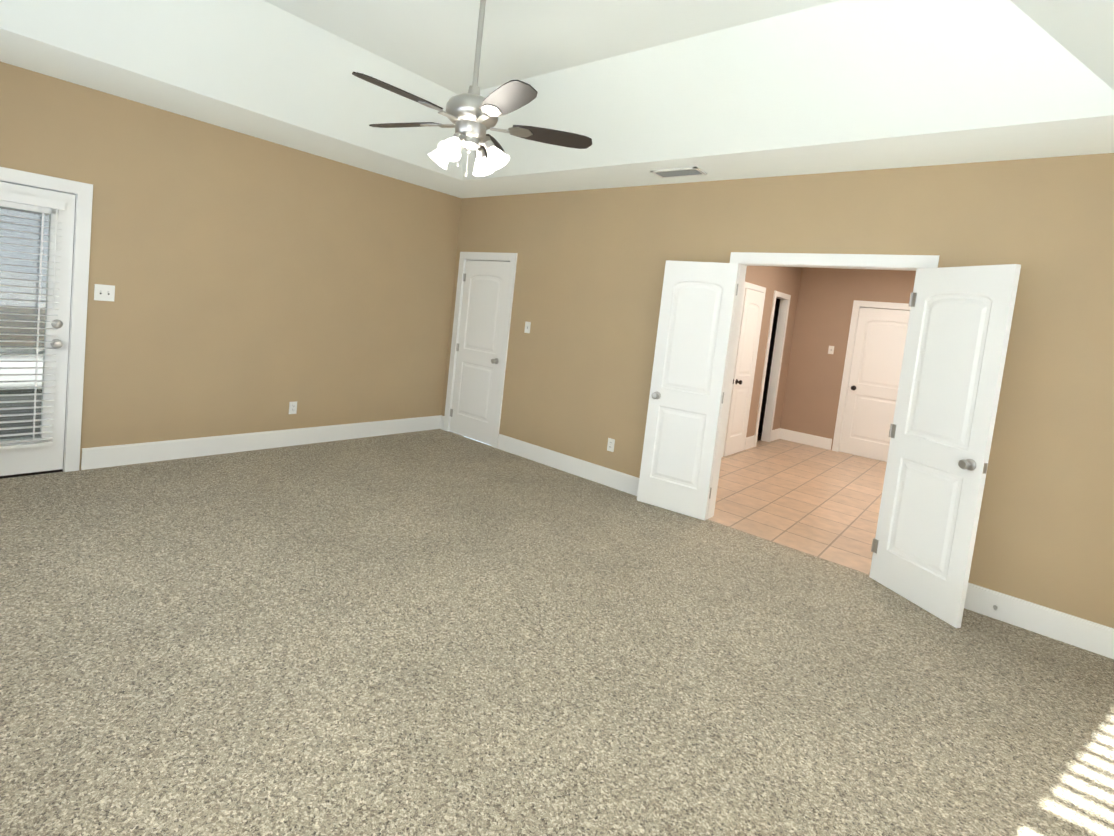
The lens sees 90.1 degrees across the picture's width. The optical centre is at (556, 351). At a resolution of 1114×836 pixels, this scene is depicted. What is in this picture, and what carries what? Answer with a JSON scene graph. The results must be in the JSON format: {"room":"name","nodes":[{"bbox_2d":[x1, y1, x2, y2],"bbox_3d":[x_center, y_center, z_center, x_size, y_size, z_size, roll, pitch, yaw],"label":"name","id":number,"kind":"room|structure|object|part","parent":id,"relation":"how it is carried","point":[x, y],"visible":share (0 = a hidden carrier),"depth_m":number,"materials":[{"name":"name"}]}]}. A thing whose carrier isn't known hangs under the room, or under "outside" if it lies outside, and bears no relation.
{"room":"empty bedroom","nodes":[
{"label":"empty bedroom","id":0,"kind":"room"},
{"bbox_2d":[0,61,461,469],"bbox_3d":[-2.846,-0.480,4.767,0.120,2.740,4.840,10,5,39],"label":"wall","id":1,"kind":"structure","parent":0,"point":[259,284],"depth_m":4.75,"materials":[{"name":"beige paint"}]},
{"bbox_2d":[0,191,64,449],"bbox_3d":[-3.704,-0.191,3.639,0.056,1.712,0.665,10,5,39],"label":"door blind","id":2,"kind":"object","parent":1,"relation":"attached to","point":[57,205],"visible":0.94,"depth_m":3.79,"materials":[{"name":"white plastic"}]},
{"bbox_2d":[0,182,75,478],"bbox_3d":[-3.758,-0.124,3.682,0.182,1.988,0.791,10,5,39],"label":"door","id":3,"kind":"structure","parent":1,"relation":"in","point":[17,462],"depth_m":3.89,"materials":[{"name":"white wood"}]},
{"bbox_3d":[-3.549,-0.129,3.934,0.182,0.204,0.066,10,5,39],"label":"knob","id":4,"kind":"part","parent":3,"relation":"part of","materials":[{"name":"silver metal"}]},
{"bbox_2d":[0,167,92,471],"bbox_3d":[-3.772,-0.173,3.694,0.138,2.082,0.969,10,5,39],"label":"door frame","id":5,"kind":"structure","parent":1,"relation":"attached to","point":[82,192],"depth_m":3.97,"materials":[{"name":"white wood"}]},
{"bbox_2d":[94,284,114,300],"bbox_3d":[-3.326,-0.434,4.087,0.016,0.118,0.118,10,5,39],"label":"light switch","id":6,"kind":"object","parent":1,"relation":"attached to","point":[104,292],"visible":1,"depth_m":4.09,"materials":[{"name":"white plastic"}]},
{"bbox_2d":[81,415,443,469],"bbox_3d":[-2.450,0.820,5.391,0.030,0.160,3.335,10,5,39],"label":"baseboard","id":7,"kind":"structure","parent":1,"relation":"attached to","point":[127,454],"depth_m":4.95,"materials":[{"name":"white wood"}]},
{"bbox_2d":[289,402,296,413],"bbox_3d":[-2.508,0.533,5.280,0.009,0.118,0.072,10,5,39],"label":"outlet","id":8,"kind":"object","parent":1,"relation":"attached to","point":[292,407],"visible":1,"depth_m":5.28,"materials":[{"name":"white plastic"}]},
{"bbox_2d":[0,429,1113,835],"bbox_3d":[-0.581,1.310,2.870,6.440,0.050,4.840,10,5,39],"label":"floor carpet","id":9,"kind":"object","parent":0,"point":[432,633],"visible":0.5,"depth_m":2.39,"materials":[{"name":"beige carpet"}]},
{"bbox_2d":[0,0,1113,197],"bbox_3d":[-0.211,-1.724,2.700,6.440,0.590,4.960,10,5,39],"label":"ceiling","id":10,"kind":"structure","parent":0,"point":[636,91],"depth_m":3.42,"materials":[{"name":"white paint"}]},
{"bbox_2d":[352,0,591,176],"bbox_3d":[-0.464,-1.433,2.876,1.265,1.046,1.228,10,5,39],"label":"fan","id":11,"kind":"object","parent":10,"relation":"hanging from","point":[472,115],"visible":1,"depth_m":2.87,"materials":[{"name":"silver metal"}]},
{"bbox_2d":[650,167,706,177],"bbox_3d":[0.957,-1.411,4.380,0.400,0.015,0.190,10,5,39],"label":"ceiling vent","id":12,"kind":"object","parent":10,"relation":"in","point":[680,172],"visible":0.98,"depth_m":4.35,"materials":[{"name":"white metal"}]},
{"bbox_2d":[757,298,779,439],"bbox_3d":[2.546,-0.140,8.276,1.200,2.740,1.640,10,5,39],"label":"wall","id":13,"kind":"structure","parent":0,"point":[769,362],"depth_m":8.69,"materials":[{"name":"grey"}]},
{"bbox_2d":[745,266,801,436],"bbox_3d":[2.122,-0.077,6.746,0.100,2.740,4.300,10,5,39],"label":"wall","id":14,"kind":"structure","parent":0,"point":[772,279],"depth_m":7.54,"materials":[{"name":"beige paint"}]},
{"bbox_2d":[723,288,763,456],"bbox_3d":[2.344,0.265,6.984,0.173,2.063,0.618,10,5,39],"label":"hall door","id":15,"kind":"structure","parent":14,"relation":"in","point":[744,369],"depth_m":6.95,"materials":[{"name":"white wood"}]},
{"bbox_3d":[2.169,0.362,6.792,0.173,0.066,0.102,10,5,39],"label":"knob","id":16,"kind":"part","parent":15,"relation":"part of","materials":[{"name":"brown metal"}]},
{"bbox_2d":[721,282,765,457],"bbox_3d":[2.308,0.223,7.015,0.115,2.147,0.764,10,5,39],"label":"door frame","id":17,"kind":"structure","parent":14,"relation":"attached to","point":[754,287],"depth_m":6.79,"materials":[{"name":"white wood"}]},
{"bbox_2d":[744,435,754,449],"bbox_3d":[2.595,1.222,7.491,0.016,0.160,0.334,10,5,39],"label":"baseboard","id":18,"kind":"structure","parent":14,"relation":"attached to","point":[749,443],"depth_m":7.48,"materials":[{"name":"white wood"}]},
{"bbox_2d":[754,291,790,446],"bbox_3d":[2.993,0.238,7.850,0.118,2.147,0.664,10,5,39],"label":"door frame","id":19,"kind":"structure","parent":14,"relation":"attached to","point":[784,305],"depth_m":8.02,"materials":[{"name":"white wood"}]},
{"bbox_2d":[771,428,780,440],"bbox_3d":[3.256,1.238,8.293,0.016,0.160,0.352,10,5,39],"label":"baseboard","id":20,"kind":"structure","parent":14,"relation":"attached to","point":[775,433],"depth_m":8.30,"materials":[{"name":"white wood"}]},
{"bbox_2d":[441,153,1113,627],"bbox_3d":[1.146,-0.037,4.686,6.440,2.740,0.120,10,5,39],"label":"wall","id":21,"kind":"structure","parent":0,"point":[589,277],"depth_m":3.66,"materials":[{"name":"beige paint"}]},
{"bbox_2d":[449,260,509,444],"bbox_3d":[-0.877,-0.016,6.301,0.747,2.018,0.173,10,5,39],"label":"door","id":22,"kind":"structure","parent":21,"relation":"in","point":[479,344],"depth_m":6.28,"materials":[{"name":"white wood"}]},
{"bbox_3d":[-0.639,0.104,6.103,0.102,0.066,0.173,10,5,39],"label":"knob","id":23,"kind":"part","parent":22,"relation":"part of","materials":[{"name":"silver metal"}]},
{"bbox_2d":[443,252,517,447],"bbox_3d":[-0.852,-0.058,6.317,0.914,2.117,0.134,10,5,39],"label":"door frame","id":24,"kind":"structure","parent":21,"relation":"attached to","point":[511,258],"depth_m":6.10,"materials":[{"name":"white wood"}]},
{"bbox_2d":[524,321,530,332],"bbox_3d":[-0.311,-0.256,5.802,0.072,0.118,0.016,10,5,39],"label":"light switch","id":25,"kind":"object","parent":21,"relation":"attached to","point":[527,327],"visible":1,"depth_m":5.80,"materials":[{"name":"white plastic"}]},
{"bbox_2d":[497,434,638,495],"bbox_3d":[0.257,1.122,5.307,2.335,0.160,0.016,10,5,39],"label":"baseboard","id":26,"kind":"structure","parent":21,"relation":"attached to","point":[614,479],"depth_m":5.39,"materials":[{"name":"white wood"}]},
{"bbox_2d":[607,438,614,451],"bbox_3d":[0.495,0.859,5.121,0.072,0.118,0.009,10,5,39],"label":"outlet","id":27,"kind":"object","parent":21,"relation":"attached to","point":[610,445],"visible":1,"depth_m":5.12,"materials":[{"name":"white plastic"}]},
{"bbox_2d":[637,260,739,520],"bbox_3d":[1.062,0.297,4.568,0.611,2.063,0.173,9,5,32],"label":"double door","id":28,"kind":"structure","parent":21,"relation":"in","point":[686,396],"depth_m":4.54,"materials":[{"name":"white wood"}]},
{"bbox_3d":[0.839,0.365,4.711,0.102,0.066,0.173,9,5,32],"label":"knob","id":29,"kind":"part","parent":28,"relation":"part of","materials":[{"name":"silver metal"}]},
{"bbox_2d":[706,252,938,518],"bbox_3d":[1.839,0.371,4.108,1.378,2.162,0.156,10,5,39],"label":"door frame","id":30,"kind":"structure","parent":21,"relation":"attached to","point":[744,260],"depth_m":4.20,"materials":[{"name":"white wood"}]},
{"bbox_2d":[869,264,1020,627],"bbox_3d":[2.308,0.518,3.377,0.173,2.063,0.611,5,4,-17],"label":"double door","id":31,"kind":"structure","parent":21,"relation":"in","point":[941,430],"depth_m":3.32,"materials":[{"name":"white wood"}]},
{"bbox_3d":[2.370,0.644,3.142,0.173,0.066,0.102,5,4,-17],"label":"knob","id":32,"kind":"part","parent":31,"relation":"part of","materials":[{"name":"silver metal"}]},
{"bbox_2d":[964,582,1113,658],"bbox_3d":[2.771,1.545,3.231,1.431,0.160,0.016,10,5,39],"label":"baseboard","id":33,"kind":"structure","parent":21,"relation":"attached to","point":[1069,629],"depth_m":3.20,"materials":[{"name":"white wood"}]},
{"bbox_2d":[780,267,915,449],"bbox_3d":[4.952,0.195,7.274,3.830,2.740,0.120,10,5,39],"label":"wall","id":34,"kind":"structure","parent":0,"point":[827,297],"depth_m":8.08,"materials":[{"name":"beige paint"}]},
{"bbox_2d":[780,428,831,449],"bbox_3d":[3.664,1.287,8.225,0.740,0.160,0.016,10,5,39],"label":"baseboard","id":35,"kind":"structure","parent":34,"relation":"attached to","point":[804,438],"depth_m":8.20,"materials":[{"name":"white wood"}]},
{"bbox_2d":[828,346,833,353],"bbox_3d":[3.952,-0.028,8.013,0.072,0.118,0.016,10,5,39],"label":"light switch","id":36,"kind":"object","parent":34,"relation":"attached to","point":[831,350],"visible":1,"depth_m":8.01,"materials":[{"name":"white plastic"}]},
{"bbox_2d":[832,300,910,451],"bbox_3d":[4.471,0.407,7.652,0.954,2.162,0.134,10,5,39],"label":"door frame","id":37,"kind":"structure","parent":34,"relation":"attached to","point":[857,304],"depth_m":7.85,"materials":[{"name":"white wood"}]},
{"bbox_2d":[839,307,909,461],"bbox_3d":[4.448,0.449,7.635,0.778,2.063,0.173,10,5,39],"label":"hall door","id":38,"kind":"structure","parent":34,"relation":"in","point":[877,359],"depth_m":7.67,"materials":[{"name":"white wood"}]},
{"bbox_3d":[4.179,0.506,7.855,0.102,0.066,0.173,10,5,39],"label":"knob","id":39,"kind":"part","parent":38,"relation":"part of","materials":[{"name":"brown metal"}]},
{"label":"outside","id":40,"kind":"structure","parent":0,"visible":0},
{"bbox_2d":[0,206,49,393],"bbox_3d":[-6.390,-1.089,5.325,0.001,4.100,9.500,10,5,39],"label":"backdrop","id":41,"kind":"structure","parent":40,"point":[17,282],"depth_m":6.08,"materials":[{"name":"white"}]},
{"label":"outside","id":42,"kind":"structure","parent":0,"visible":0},
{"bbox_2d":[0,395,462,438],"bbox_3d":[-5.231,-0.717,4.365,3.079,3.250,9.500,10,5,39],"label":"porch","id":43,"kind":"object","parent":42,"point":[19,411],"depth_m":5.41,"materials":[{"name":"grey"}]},
{"bbox_2d":[707,433,886,574],"bbox_3d":[2.938,1.469,6.045,5.030,0.050,4.540,10,5,39],"label":"floor","id":44,"kind":"structure","parent":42,"point":[821,503],"depth_m":5.39,"materials":[{"name":"beige tile"}]}
]}

